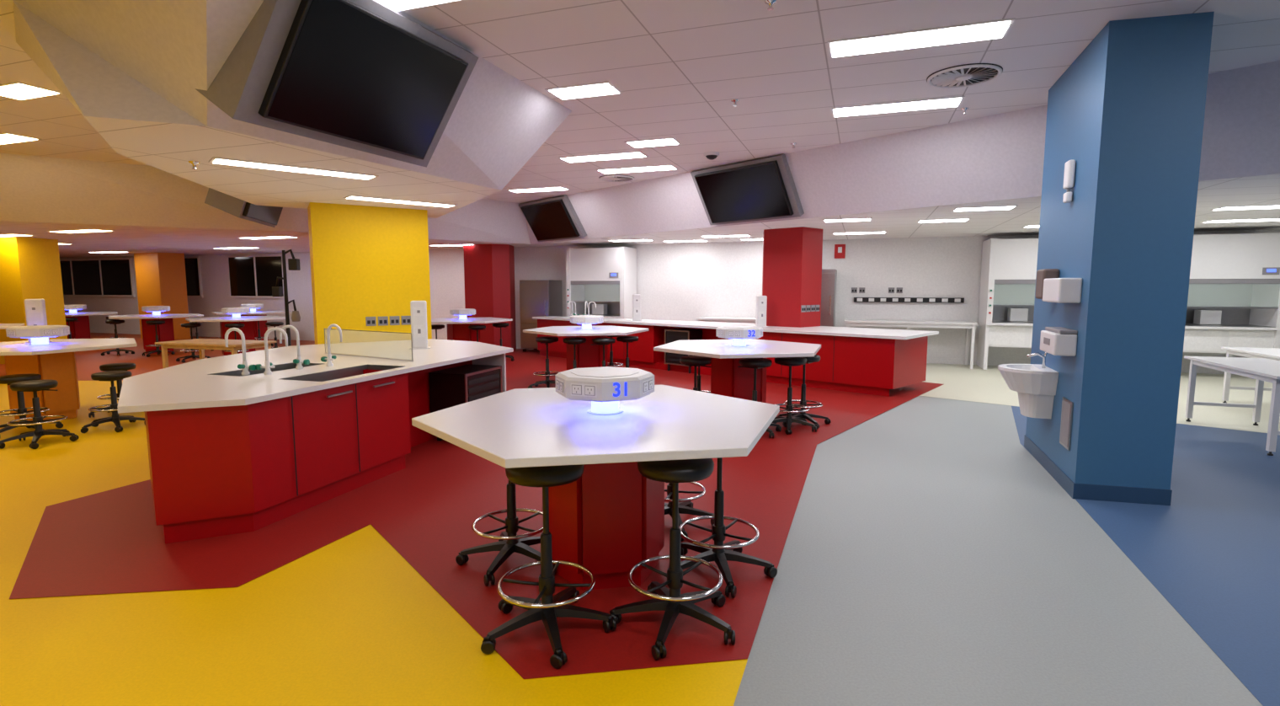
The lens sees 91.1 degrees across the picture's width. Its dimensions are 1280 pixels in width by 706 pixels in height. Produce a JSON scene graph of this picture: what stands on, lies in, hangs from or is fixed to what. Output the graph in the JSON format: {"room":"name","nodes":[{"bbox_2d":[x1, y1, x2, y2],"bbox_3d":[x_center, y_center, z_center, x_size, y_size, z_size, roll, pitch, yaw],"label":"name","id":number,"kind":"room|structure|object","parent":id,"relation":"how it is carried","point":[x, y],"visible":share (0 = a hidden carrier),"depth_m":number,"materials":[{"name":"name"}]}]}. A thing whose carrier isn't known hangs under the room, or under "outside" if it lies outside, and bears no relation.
{"room":"science classroom","nodes":[
{"label":"science classroom","id":0,"kind":"room"},
{"bbox_2d":[0,132,41,144],"bbox_3d":[-8.200,-2.698,7.960,1.250,0.016,0.350,2,6,19],"label":"ceiling light panel","id":1,"kind":"object","parent":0,"point":[5,138],"depth_m":7.85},
{"bbox_2d":[0,81,63,100],"bbox_3d":[-5.900,-2.487,5.971,0.650,0.016,0.350,2,6,19],"label":"ceiling light panel","id":2,"kind":"object","parent":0,"point":[17,90],"depth_m":5.95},
{"bbox_2d":[0,236,67,363],"bbox_3d":[-13.323,-1.113,13.256,1.662,2.620,0.806,1,6,7],"label":"structural column","id":3,"kind":"structure","parent":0,"point":[30,267],"depth_m":12.88,"materials":[{"name":"yellow paint"}]},
{"bbox_2d":[133,252,190,339],"bbox_3d":[-14.600,-1.740,19.173,1.452,2.620,0.678,3,7,28],"label":"structural column","id":4,"kind":"structure","parent":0,"point":[160,277],"depth_m":18.93,"materials":[{"name":"orange paint"}]},
{"bbox_2d":[307,202,431,344],"bbox_3d":[-3.540,-0.583,8.304,1.441,2.610,0.697,-4,7,-35],"label":"structural column","id":5,"kind":"structure","parent":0,"point":[366,261],"depth_m":7.90,"materials":[{"name":"yellow paint"}]},
{"bbox_2d":[365,315,410,325],"bbox_3d":[-3.243,-0.416,8.091,0.551,0.115,0.018,-4,7,-35],"label":"wall sockets","id":6,"kind":"object","parent":5,"relation":"attached to","point":[394,320],"visible":0.81,"depth_m":8.08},
{"bbox_2d":[343,195,457,207],"bbox_3d":[-2.800,-1.784,7.403,1.250,0.016,0.250,-5,8,-40],"label":"ceiling light panel","id":7,"kind":"object","parent":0,"point":[354,197],"depth_m":7.35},
{"bbox_2d":[463,243,516,350],"bbox_3d":[-3.680,-1.335,15.350,1.088,2.620,0.810,0,6,0],"label":"structural column","id":8,"kind":"structure","parent":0,"point":[488,269],"depth_m":15.03,"materials":[{"name":"red paint"}]},
{"bbox_2d":[0,332,1279,705],"bbox_3d":[-5.982,0.544,10.491,40.036,0.106,27.750,0,6,0],"label":"floor","id":9,"kind":"structure","parent":0,"point":[928,557],"depth_m":3.42,"materials":[{"name":"grey plastic"}]},
{"bbox_2d":[0,373,63,437],"bbox_3d":[-6.763,0.554,6.866,0.619,0.638,0.590,-4,7,-35],"label":"stool","id":10,"kind":"object","parent":9,"relation":"on","point":[22,411],"visible":0.69,"depth_m":6.81,"materials":[{"name":"black plastic"}]},
{"bbox_2d":[0,378,79,448],"bbox_3d":[-6.149,0.602,6.422,0.619,0.638,0.590,0,6,0],"label":"stool","id":11,"kind":"object","parent":9,"relation":"on","point":[34,386],"visible":1,"depth_m":6.37,"materials":[{"name":"black plastic"}]},
{"bbox_2d":[0,325,136,420],"bbox_3d":[-7.200,0.236,7.567,2.029,1.123,1.936,0,6,0],"label":"lab table","id":12,"kind":"object","parent":9,"relation":"on","point":[56,359],"visible":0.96,"depth_m":7.39,"materials":[{"name":"orange paint"}]},
{"bbox_2d":[24,298,52,342],"bbox_3d":[-7.550,-0.406,7.851,0.220,0.540,0.160,-3,7,-28],"label":"tower","id":13,"kind":"object","parent":12,"relation":"on","point":[35,312],"visible":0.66,"depth_m":7.79,"materials":[{"name":"white plastic"}]},
{"bbox_2d":[64,304,117,338],"bbox_3d":[-14.800,-0.702,16.418,2.029,1.123,1.936,0,6,0],"label":"lab table","id":14,"kind":"object","parent":9,"relation":"on","point":[81,329],"visible":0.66,"depth_m":16.29,"materials":[{"name":"red laminate"}]},
{"bbox_2d":[80,370,145,432],"bbox_3d":[-5.973,0.530,7.100,0.590,0.638,0.619,1,6,9],"label":"stool","id":15,"kind":"object","parent":9,"relation":"on","point":[110,376],"visible":0.81,"depth_m":7.04,"materials":[{"name":"black plastic"}]},
{"bbox_2d":[88,362,144,417],"bbox_3d":[-6.516,0.453,7.825,0.619,0.638,0.590,6,8,44],"label":"stool","id":16,"kind":"object","parent":9,"relation":"on","point":[125,365],"visible":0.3,"depth_m":7.73,"materials":[{"name":"black plastic"}]},
{"bbox_2d":[101,320,134,355],"bbox_3d":[-12.279,-0.369,14.752,0.590,0.813,0.619,-3,7,-24],"label":"stool","id":17,"kind":"object","parent":9,"relation":"on","point":[114,322],"visible":0.65,"depth_m":14.67,"materials":[{"name":"black plastic"}]},
{"bbox_2d":[108,305,203,353],"bbox_3d":[-11.700,-0.575,15.224,2.029,1.123,1.936,0,6,0],"label":"lab table","id":18,"kind":"object","parent":9,"relation":"on","point":[165,331],"visible":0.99,"depth_m":14.98,"materials":[{"name":"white laminate"}]},
{"bbox_2d":[142,320,175,357],"bbox_3d":[-11.178,-0.346,14.537,0.590,0.813,0.619,2,6,18],"label":"stool","id":19,"kind":"object","parent":9,"relation":"on","point":[157,350],"visible":0.78,"depth_m":14.50,"materials":[{"name":"black plastic"}]},
{"bbox_2d":[176,322,210,362],"bbox_3d":[-9.622,-0.231,13.445,0.590,0.813,0.619,-2,6,-16],"label":"stool","id":20,"kind":"object","parent":9,"relation":"on","point":[190,325],"visible":0.7,"depth_m":13.40,"materials":[{"name":"black plastic"}]},
{"bbox_2d":[154,338,277,367],"bbox_3d":[-6.300,0.217,9.375,1.500,0.780,0.700,2,6,15],"label":"wooden table","id":21,"kind":"object","parent":9,"relation":"on","point":[201,344],"visible":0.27,"depth_m":9.18,"materials":[{"name":"brown wood"}]},
{"bbox_2d":[185,307,285,355],"bbox_3d":[-9.000,-0.449,14.031,2.029,1.123,1.936,0,6,0],"label":"lab table","id":22,"kind":"object","parent":9,"relation":"on","point":[248,328],"visible":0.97,"depth_m":13.80,"materials":[{"name":"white laminate"}]},
{"bbox_2d":[224,323,248,353],"bbox_3d":[-8.621,-0.222,13.361,0.590,0.813,0.619,3,7,23],"label":"stool","id":23,"kind":"object","parent":9,"relation":"on","point":[227,325],"visible":0.34,"depth_m":13.22,"materials":[{"name":"black plastic"}]},
{"bbox_2d":[211,303,292,340],"bbox_3d":[-10.600,-0.786,17.213,2.029,1.123,1.936,0,6,0],"label":"lab table","id":24,"kind":"object","parent":9,"relation":"on","point":[253,306],"visible":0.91,"depth_m":17.01,"materials":[{"name":"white laminate"}]},
{"bbox_2d":[264,321,284,348],"bbox_3d":[-8.087,-0.282,13.929,0.619,0.813,0.590,-4,7,-35],"label":"stool","id":25,"kind":"object","parent":9,"relation":"on","point":[269,323],"visible":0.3,"depth_m":13.84,"materials":[{"name":"black plastic"}]},
{"bbox_2d":[272,249,300,346],"bbox_3d":[-5.000,-0.405,8.907,0.500,2.115,0.500,0,6,0],"label":"stand","id":26,"kind":"object","parent":9,"relation":"on","point":[293,264],"visible":0.75,"depth_m":8.84,"materials":[{"name":"black metal"}]},
{"bbox_2d":[117,338,513,543],"bbox_3d":[-3.169,0.502,6.167,2.669,0.901,4.623,2,6,17],"label":"bench","id":27,"kind":"object","parent":9,"relation":"on","point":[230,452],"visible":0.96,"depth_m":4.46,"materials":[{"name":"red laminate"}]},
{"bbox_2d":[224,327,255,375],"bbox_3d":[-3.182,-0.012,4.965,0.240,0.377,0.090,1,6,8],"label":"tap","id":28,"kind":"object","parent":27,"relation":"on","point":[244,366],"visible":1,"depth_m":4.97,"materials":[{"name":"white metal"}]},
{"bbox_2d":[255,326,287,374],"bbox_3d":[-2.944,-0.019,5.031,0.240,0.377,0.090,-1,6,-11],"label":"tap","id":29,"kind":"object","parent":27,"relation":"on","point":[268,365],"visible":1,"depth_m":5.00,"materials":[{"name":"white plastic"}]},
{"bbox_2d":[278,325,309,369],"bbox_3d":[-2.941,-0.048,5.309,0.240,0.377,0.090,0,6,2],"label":"tap","id":30,"kind":"object","parent":27,"relation":"on","point":[298,360],"visible":0.97,"depth_m":5.31,"materials":[{"name":"white plastic"}]},
{"bbox_2d":[320,323,341,366],"bbox_3d":[-2.696,-0.071,5.523,0.240,0.377,0.090,3,7,23],"label":"tap","id":31,"kind":"object","parent":27,"relation":"on","point":[329,358],"visible":1,"depth_m":5.51,"materials":[{"name":"white plastic"}]},
{"bbox_2d":[324,328,413,361],"bbox_3d":[-2.716,-0.089,6.223,1.363,0.266,0.015,4,7,31],"label":"screen","id":32,"kind":"object","parent":27,"relation":"on","point":[412,360],"visible":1,"depth_m":6.16,"materials":[{"name":"clear glass"}]},
{"bbox_2d":[409,300,430,349],"bbox_3d":[-2.500,-0.321,7.106,0.220,0.540,0.160,-2,6,-17],"label":"tower","id":33,"kind":"object","parent":27,"relation":"on","point":[418,308],"visible":0.97,"depth_m":7.05,"materials":[{"name":"white plastic"}]},
{"bbox_2d":[428,363,502,440],"bbox_3d":[-1.857,0.527,6.769,0.432,0.716,0.720,2,6,17],"label":"equipment rack","id":34,"kind":"object","parent":9,"relation":"on","point":[451,386],"visible":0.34,"depth_m":6.46,"materials":[{"name":"black metal"}]},
{"bbox_2d":[431,308,512,341],"bbox_3d":[-3.750,-0.375,13.335,2.029,1.123,1.936,0,6,0],"label":"lab table","id":35,"kind":"object","parent":9,"relation":"on","point":[457,328],"visible":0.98,"depth_m":13.06,"materials":[{"name":"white laminate"}]},
{"bbox_2d":[492,322,514,361],"bbox_3d":[-2.984,-0.244,13.567,0.619,0.813,0.590,5,8,41],"label":"stool","id":36,"kind":"object","parent":9,"relation":"on","point":[500,325],"visible":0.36,"depth_m":13.47,"materials":[{"name":"black plastic"}]},
{"bbox_2d":[455,480,555,586],"bbox_3d":[-0.748,0.810,3.627,0.619,0.813,0.590,-3,7,-23],"label":"stool","id":37,"kind":"object","parent":9,"relation":"on","point":[509,542],"visible":0.65,"depth_m":3.59,"materials":[{"name":"black plastic"}]},
{"bbox_2d":[519,279,562,351],"bbox_3d":[-2.450,-0.920,15.517,0.800,1.750,0.765,2,6,19],"label":"refrigerator","id":38,"kind":"object","parent":9,"relation":"on","point":[537,297],"visible":0.65,"depth_m":15.22,"materials":[{"name":"silver metal"}]},
{"bbox_2d":[528,336,559,388],"bbox_3d":[-1.427,0.154,9.817,0.590,0.813,0.619,1,6,7],"label":"stool","id":39,"kind":"object","parent":9,"relation":"on","point":[547,339],"visible":0.7,"depth_m":9.77,"materials":[{"name":"black plastic"}]},
{"bbox_2d":[480,464,616,668],"bbox_3d":[-0.448,0.887,2.894,0.590,0.813,0.619,4,7,35],"label":"stool","id":40,"kind":"object","parent":9,"relation":"on","point":[550,607],"visible":0.94,"depth_m":2.84,"materials":[{"name":"black plastic"}]},
{"bbox_2d":[562,336,586,368],"bbox_3d":[-1.022,0.174,9.628,0.590,0.813,0.619,1,6,14],"label":"stool","id":41,"kind":"object","parent":9,"relation":"on","point":[575,340],"visible":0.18,"depth_m":9.50,"materials":[{"name":"black plastic"}]},
{"bbox_2d":[522,314,648,370],"bbox_3d":[-0.870,-0.054,10.302,2.029,1.123,1.936,0,6,0],"label":"lab table","id":42,"kind":"object","parent":9,"relation":"on","point":[587,355],"visible":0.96,"depth_m":10.03,"materials":[{"name":"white laminate"}]},
{"bbox_2d":[411,366,779,590],"bbox_3d":[-0.195,0.663,3.540,2.029,1.123,1.936,0,6,0],"label":"lab table","id":43,"kind":"object","parent":9,"relation":"on","point":[610,520],"visible":1,"depth_m":3.26,"materials":[{"name":"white laminate"}]},
{"bbox_2d":[565,246,636,319],"bbox_3d":[-0.910,-1.232,14.909,1.450,2.480,0.877,2,6,19],"label":"fume hood","id":44,"kind":"object","parent":9,"relation":"on","point":[606,277],"visible":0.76,"depth_m":14.59,"materials":[{"name":"white metal"}]},
{"bbox_2d":[590,337,615,366],"bbox_3d":[-0.549,0.182,9.549,0.619,0.813,0.590,0,6,-4],"label":"stool","id":45,"kind":"object","parent":9,"relation":"on","point":[603,341],"visible":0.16,"depth_m":9.45,"materials":[{"name":"black plastic"}]},
{"bbox_2d":[607,335,623,367],"bbox_3d":[-0.519,0.031,10.977,0.590,0.813,0.619,4,7,30],"label":"stool","id":46,"kind":"object","parent":9,"relation":"on","point":[611,363],"visible":0.24,"depth_m":10.94,"materials":[{"name":"black plastic"}]},
{"bbox_2d":[616,335,638,367],"bbox_3d":[-0.223,0.138,9.969,0.590,0.813,0.619,-1,6,-5],"label":"stool","id":47,"kind":"object","parent":9,"relation":"on","point":[626,338],"visible":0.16,"depth_m":9.85,"materials":[{"name":"black plastic"}]},
{"bbox_2d":[608,458,735,660],"bbox_3d":[0.158,0.880,2.961,0.619,0.813,0.590,-2,6,-20],"label":"stool","id":48,"kind":"object","parent":9,"relation":"on","point":[670,600],"visible":0.88,"depth_m":2.89,"materials":[{"name":"black plastic"}]},
{"bbox_2d":[664,328,702,373],"bbox_3d":[0.815,-0.049,11.854,0.600,0.791,0.392,6,8,43],"label":"equipment rack","id":49,"kind":"object","parent":9,"relation":"on","point":[670,334],"visible":0.56,"depth_m":11.72,"materials":[{"name":"black plastic"}]},
{"bbox_2d":[664,481,714,541],"bbox_3d":[0.204,0.747,4.219,0.590,0.813,0.619,6,8,44],"label":"stool","id":50,"kind":"object","parent":9,"relation":"on","point":[685,505],"visible":0.3,"depth_m":4.19,"materials":[{"name":"black plastic"}]},
{"bbox_2d":[679,355,711,390],"bbox_3d":[0.637,0.447,7.052,0.619,0.813,0.590,6,8,44],"label":"stool","id":51,"kind":"object","parent":9,"relation":"on","point":[694,360],"visible":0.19,"depth_m":6.90,"materials":[{"name":"black plastic"}]},
{"bbox_2d":[696,316,755,323],"bbox_3d":[2.216,-0.330,13.988,1.801,0.900,0.750,2,6,19],"label":"lab bench","id":52,"kind":"object","parent":9,"relation":"on","point":[734,319],"visible":0.3,"depth_m":13.74,"materials":[{"name":"white plastic"}]},
{"bbox_2d":[679,457,777,597],"bbox_3d":[0.419,0.826,3.478,0.590,0.813,0.619,-3,7,-24],"label":"stool","id":53,"kind":"object","parent":9,"relation":"on","point":[718,552],"visible":0.73,"depth_m":3.47,"materials":[{"name":"black plastic"}]},
{"bbox_2d":[532,315,938,396],"bbox_3d":[1.104,-0.140,12.233,8.505,0.900,1.450,6,8,43],"label":"lab bench","id":54,"kind":"object","parent":9,"relation":"on","point":[866,360],"visible":0.59,"depth_m":9.80,"materials":[{"name":"red laminate"}]},
{"bbox_2d":[630,293,642,320],"bbox_3d":[-0.069,-0.932,12.872,0.220,0.540,0.160,-1,6,-6],"label":"tower","id":55,"kind":"object","parent":54,"relation":"on","point":[636,297],"visible":1,"depth_m":12.81,"materials":[{"name":"white plastic"}]},
{"bbox_2d":[755,295,767,326],"bbox_3d":[2.120,-0.731,10.978,0.220,0.540,0.160,-1,6,-6],"label":"tower","id":56,"kind":"object","parent":54,"relation":"on","point":[761,301],"visible":0.98,"depth_m":10.92,"materials":[{"name":"white plastic"}]},
{"bbox_2d":[653,325,821,402],"bbox_3d":[1.170,0.252,7.418,2.029,1.123,1.936,0,6,0],"label":"lab table","id":57,"kind":"object","parent":9,"relation":"on","point":[727,379],"visible":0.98,"depth_m":7.14,"materials":[{"name":"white laminate"}]},
{"bbox_2d":[737,357,781,437],"bbox_3d":[1.234,0.471,6.821,0.619,0.813,0.590,5,8,42],"label":"stool","id":58,"kind":"object","parent":9,"relation":"on","point":[755,363],"visible":0.33,"depth_m":6.71,"materials":[{"name":"black plastic"}]},
{"bbox_2d":[771,357,816,434],"bbox_3d":[1.672,0.446,7.058,0.619,0.813,0.590,-3,7,-23],"label":"stool","id":59,"kind":"object","parent":9,"relation":"on","point":[788,361],"visible":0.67,"depth_m":6.97,"materials":[{"name":"black plastic"}]},
{"bbox_2d":[777,354,831,428],"bbox_3d":[1.882,0.420,7.299,0.590,0.813,0.619,4,8,36],"label":"stool","id":60,"kind":"object","parent":9,"relation":"on","point":[816,358],"visible":0.73,"depth_m":7.26,"materials":[{"name":"black plastic"}]},
{"bbox_2d":[820,268,837,326],"bbox_3d":[3.751,-0.790,13.349,0.750,1.950,0.765,2,6,19],"label":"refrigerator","id":61,"kind":"object","parent":9,"relation":"on","point":[827,314],"visible":0.27,"depth_m":12.91,"materials":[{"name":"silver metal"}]},
{"bbox_2d":[844,318,977,368],"bbox_3d":[5.466,-0.210,12.857,2.437,0.900,0.750,2,6,19],"label":"lab bench","id":62,"kind":"object","parent":9,"relation":"on","point":[876,322],"visible":0.75,"depth_m":12.56,"materials":[{"name":"white laminate"}]},
{"bbox_2d":[976,238,1038,369],"bbox_3d":[7.390,-0.926,12.021,1.450,2.480,0.877,2,6,19],"label":"fume hood","id":63,"kind":"object","parent":9,"relation":"on","point":[1008,266],"visible":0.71,"depth_m":11.88,"materials":[{"name":"white plastic"}]},
{"bbox_2d":[1024,11,1214,505],"bbox_3d":[3.880,-0.690,5.279,0.627,3.460,1.758,2,6,20],"label":"structural column","id":64,"kind":"structure","parent":9,"relation":"on","point":[1129,110],"depth_m":4.55,"materials":[{"name":"blue paint"}]},
{"bbox_2d":[997,352,1058,418],"bbox_3d":[3.425,0.254,5.604,0.396,0.593,0.560,2,6,20],"label":"basin","id":65,"kind":"object","parent":64,"relation":"attached to","point":[1035,385],"visible":0.98,"depth_m":5.43,"materials":[{"name":"white ceramic"}]},
{"bbox_2d":[1035,268,1059,300],"bbox_3d":[3.565,-0.595,5.494,0.120,0.275,0.260,2,6,20],"label":"soap dispenser","id":66,"kind":"object","parent":64,"relation":"attached to","point":[1043,274],"visible":0.56,"depth_m":5.41,"materials":[{"name":"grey plastic"}]},
{"bbox_2d":[1040,326,1077,356],"bbox_3d":[3.363,-0.098,5.053,0.154,0.200,0.460,2,6,20],"label":"dispenser","id":67,"kind":"object","parent":64,"relation":"attached to","point":[1053,340],"visible":1,"depth_m":4.86,"materials":[{"name":"white plastic"}]},
{"bbox_2d":[1042,277,1082,303],"bbox_3d":[3.365,-0.499,5.010,0.150,0.193,0.500,2,6,20],"label":"paper towel dispenser","id":68,"kind":"object","parent":64,"relation":"attached to","point":[1055,290],"visible":1,"depth_m":4.80,"materials":[{"name":"white plastic"}]},
{"bbox_2d":[1059,396,1073,450],"bbox_3d":[3.386,0.558,4.986,0.015,0.380,0.260,2,6,20],"label":"access panel","id":69,"kind":"object","parent":64,"relation":"attached to","point":[1067,405],"visible":1,"depth_m":4.95,"materials":[{"name":"silver metal"}]},
{"bbox_2d":[1062,159,1075,202],"bbox_3d":[3.478,-1.389,5.088,0.050,0.330,0.130,2,6,20],"label":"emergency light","id":70,"kind":"object","parent":64,"relation":"attached to","point":[1069,166],"visible":1,"depth_m":5.05,"materials":[{"name":"white plastic"}]},
{"bbox_2d":[1183,232,1279,357],"bbox_3d":[10.190,-0.823,11.046,1.450,2.480,0.877,2,6,19],"label":"fume hood","id":71,"kind":"object","parent":9,"relation":"on","point":[1234,298],"visible":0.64,"depth_m":10.73,"materials":[{"name":"white plastic"}]},
{"bbox_2d":[1184,355,1279,455],"bbox_3d":[6.553,0.520,6.568,0.750,0.770,1.800,2,6,19],"label":"work table","id":72,"kind":"object","parent":9,"relation":"on","point":[1262,370],"visible":1,"depth_m":6.82,"materials":[{"name":"metal"}]},
{"bbox_2d":[1221,346,1279,403],"bbox_3d":[8.053,0.399,7.711,0.750,0.770,1.800,2,6,19],"label":"work table","id":73,"kind":"object","parent":9,"relation":"on","point":[1266,353],"visible":0.83,"depth_m":8.40,"materials":[{"name":"laminate"}]},
{"bbox_2d":[0,59,1279,244],"bbox_3d":[-2.050,-2.076,6.065,23.900,0.850,17.700,0,6,0],"label":"ceiling","id":74,"kind":"structure","parent":0,"point":[998,157],"depth_m":8.72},
{"bbox_2d":[204,187,282,227],"bbox_3d":[-6.247,-2.594,10.070,1.234,0.978,1.867,0,6,0],"label":"television","id":75,"kind":"object","parent":74,"relation":"attached to","point":[265,215],"depth_m":9.47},
{"bbox_2d":[518,194,586,241],"bbox_3d":[-1.784,-3.006,13.682,1.857,1.065,1.927,0,6,0],"label":"television","id":76,"kind":"object","parent":74,"relation":"attached to","point":[552,218],"depth_m":13.35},
{"bbox_2d":[690,153,804,224],"bbox_3d":[1.736,-2.589,9.745,1.857,1.065,1.927,0,6,0],"label":"television","id":77,"kind":"object","parent":74,"relation":"attached to","point":[761,189],"depth_m":9.45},
{"bbox_2d":[0,173,1279,257],"bbox_3d":[-7.250,-2.088,10.212,37.500,0.001,27.750,0,6,0],"label":"ceiling","id":78,"kind":"structure","parent":0,"point":[1259,189],"depth_m":11.09,"materials":[{"name":"tile"}]},
{"bbox_2d":[47,229,112,233],"bbox_3d":[-10.100,-2.200,11.331,1.250,0.016,0.350,2,6,19],"label":"ceiling light panel","id":79,"kind":"object","parent":78,"relation":"attached to","point":[77,230],"visible":1,"depth_m":11.27,"materials":[{"name":"white plastic"}]},
{"bbox_2d":[822,217,872,222],"bbox_3d":[3.120,-2.000,9.442,0.700,0.016,0.350,2,6,19],"label":"ceiling light panel","id":80,"kind":"object","parent":78,"relation":"attached to","point":[866,218],"visible":1,"depth_m":9.40,"materials":[{"name":"white plastic"}]},
{"bbox_2d":[917,218,970,222],"bbox_3d":[4.600,-2.009,9.521,0.700,0.016,0.350,2,6,19],"label":"ceiling light panel","id":81,"kind":"object","parent":78,"relation":"attached to","point":[957,219],"visible":1,"depth_m":9.44,"materials":[{"name":"white plastic"}]},
{"bbox_2d":[951,205,1018,211],"bbox_3d":[4.410,-1.853,8.050,0.700,0.016,0.350,2,6,19],"label":"ceiling light panel","id":82,"kind":"object","parent":78,"relation":"attached to","point":[999,207],"visible":1,"depth_m":7.98,"materials":[{"name":"white plastic"}]},
{"bbox_2d":[1201,218,1279,223],"bbox_3d":[9.300,-2.000,9.442,1.250,0.016,0.350,2,6,19],"label":"ceiling light panel","id":83,"kind":"object","parent":78,"relation":"attached to","point":[1259,219],"visible":1,"depth_m":9.42,"materials":[{"name":"white plastic"}]},
{"bbox_2d":[1210,204,1279,210],"bbox_3d":[8.000,-1.832,7.851,1.250,0.016,0.350,2,6,19],"label":"ceiling light panel","id":84,"kind":"object","parent":78,"relation":"attached to","point":[1266,206],"visible":1,"depth_m":7.90,"materials":[{"name":"white plastic"}]},
{"bbox_2d":[0,0,1279,202],"bbox_3d":[-2.050,-2.486,5.904,22.800,0.001,16.367,0,6,0],"label":"ceiling","id":85,"kind":"structure","parent":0,"point":[678,66],"depth_m":5.30,"materials":[{"name":"paint"}]},
{"bbox_2d":[12,0,571,218],"bbox_3d":[-3.160,-2.123,6.508,4.880,0.850,7.010,0,6,0],"label":"ceiling bulkhead","id":86,"kind":"object","parent":85,"relation":"attached to","point":[133,69],"depth_m":4.35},
{"bbox_2d":[208,156,378,180],"bbox_3d":[-2.920,-1.568,5.365,1.250,0.016,0.250,-5,8,-40],"label":"ceiling light panel","id":87,"kind":"object","parent":86,"relation":"in","point":[214,159],"depth_m":5.29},
{"bbox_2d":[194,0,478,167],"bbox_3d":[-2.027,-1.996,4.383,1.514,1.083,1.852,0,6,0],"label":"television","id":88,"kind":"object","parent":86,"relation":"attached to","point":[360,75],"depth_m":4.05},
{"bbox_2d":[379,0,465,11],"bbox_3d":[-1.150,-2.266,3.883,1.250,0.016,0.350,2,6,19],"label":"ceiling light panel","id":89,"kind":"object","parent":85,"relation":"in","point":[399,5],"depth_m":4.10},
{"bbox_2d":[506,186,569,192],"bbox_3d":[-1.950,-3.130,12.037,1.150,0.016,0.350,2,6,19],"label":"ceiling light panel","id":90,"kind":"object","parent":85,"relation":"in","point":[547,189],"depth_m":12.01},
{"bbox_2d":[544,80,623,100],"bbox_3d":[-0.530,-2.486,5.961,0.650,0.016,0.350,2,6,19],"label":"ceiling light panel","id":91,"kind":"object","parent":85,"relation":"in","point":[601,88],"depth_m":5.92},
{"bbox_2d":[558,151,648,162],"bbox_3d":[-0.530,-2.809,9.004,1.250,0.016,0.350,2,6,19],"label":"ceiling light panel","id":92,"kind":"object","parent":85,"relation":"in","point":[631,154],"depth_m":8.96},
{"bbox_2d":[598,174,634,181],"bbox_3d":[-0.400,-2.986,10.745,0.600,0.034,0.600,0,6,0],"label":"air diffuser","id":93,"kind":"object","parent":85,"relation":"in","point":[613,178],"depth_m":10.66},
{"bbox_2d":[596,164,677,173],"bbox_3d":[-0.050,-2.909,9.949,1.250,0.016,0.350,2,6,19],"label":"ceiling light panel","id":94,"kind":"object","parent":85,"relation":"in","point":[658,167],"depth_m":9.93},
{"bbox_2d":[624,137,681,148],"bbox_3d":[0.170,-2.714,8.109,0.650,0.016,0.350,2,6,19],"label":"ceiling light panel","id":95,"kind":"object","parent":85,"relation":"in","point":[662,141],"depth_m":8.07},
{"bbox_2d":[831,96,965,117],"bbox_3d":[2.640,-2.543,6.498,1.250,0.016,0.350,2,6,19],"label":"ceiling light panel","id":96,"kind":"object","parent":85,"relation":"in","point":[949,102],"depth_m":6.46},
{"bbox_2d":[827,17,1015,58],"bbox_3d":[2.070,-2.354,4.718,1.250,0.016,0.350,2,6,19],"label":"ceiling light panel","id":97,"kind":"object","parent":85,"relation":"in","point":[994,29],"depth_m":4.69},
{"bbox_2d":[926,63,1002,88],"bbox_3d":[2.850,-2.433,5.524,0.600,0.034,0.600,0,6,0],"label":"air diffuser","id":98,"kind":"object","parent":85,"relation":"in","point":[972,74],"depth_m":5.47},
{"bbox_2d":[59,229,1279,367],"bbox_3d":[-7.225,-2.071,17.638,39.731,3.600,0.150,2,6,19],"label":"wall","id":99,"kind":"structure","parent":0,"point":[675,281],"depth_m":14.40,"materials":[{"name":"white paint"}]},
{"bbox_2d":[59,257,135,297],"bbox_3d":[-19.060,-2.595,21.636,4.656,1.300,0.070,2,6,19],"label":"window","id":100,"kind":"structure","parent":99,"relation":"in","point":[104,276],"depth_m":21.42,"materials":[{"name":"glass"}]},
{"bbox_2d":[184,256,203,297],"bbox_3d":[-14.460,-2.425,20.035,1.265,1.300,0.070,2,6,19],"label":"window","id":101,"kind":"structure","parent":99,"relation":"in","point":[193,266],"depth_m":19.91,"materials":[{"name":"glass"}]},
{"bbox_2d":[225,254,284,298],"bbox_3d":[-11.660,-2.322,19.061,2.325,1.300,0.070,2,6,19],"label":"window","id":102,"kind":"structure","parent":99,"relation":"in","point":[249,276],"depth_m":19.06,"materials":[{"name":"glass"}]},
{"bbox_2d":[90,329,1236,374],"bbox_3d":[-7.254,-0.332,17.740,39.731,0.120,0.020,2,6,19],"label":"baseboard","id":103,"kind":"structure","parent":99,"relation":"attached to","point":[936,360],"depth_m":13.01,"materials":[{"name":"white paint"}]},
{"bbox_2d":[834,244,845,258],"bbox_3d":[4.292,-2.182,13.468,0.220,0.300,0.027,2,6,19],"label":"fire extinguisher sign","id":104,"kind":"object","parent":99,"relation":"attached to","point":[840,249],"visible":1,"depth_m":13.46,"materials":[{"name":"red plastic"}]},
{"bbox_2d":[853,297,964,302],"bbox_3d":[5.586,-1.107,13.105,2.119,0.100,0.067,2,6,19],"label":"power strip","id":105,"kind":"object","parent":99,"relation":"attached to","point":[856,299],"visible":1,"depth_m":13.07,"materials":[{"name":"black plastic"}]},
{"bbox_2d":[762,226,822,327],"bbox_3d":[2.702,-0.913,11.362,1.018,2.620,1.290,0,6,0],"label":"structural column","id":106,"kind":"structure","parent":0,"point":[792,271],"depth_m":10.90,"materials":[{"name":"red paint"}]},
{"bbox_2d":[800,304,819,312],"bbox_3d":[2.950,-0.773,10.897,0.551,0.115,0.018,-5,8,-42],"label":"wall sockets","id":107,"kind":"object","parent":106,"relation":"attached to","point":[804,307],"visible":1,"depth_m":10.88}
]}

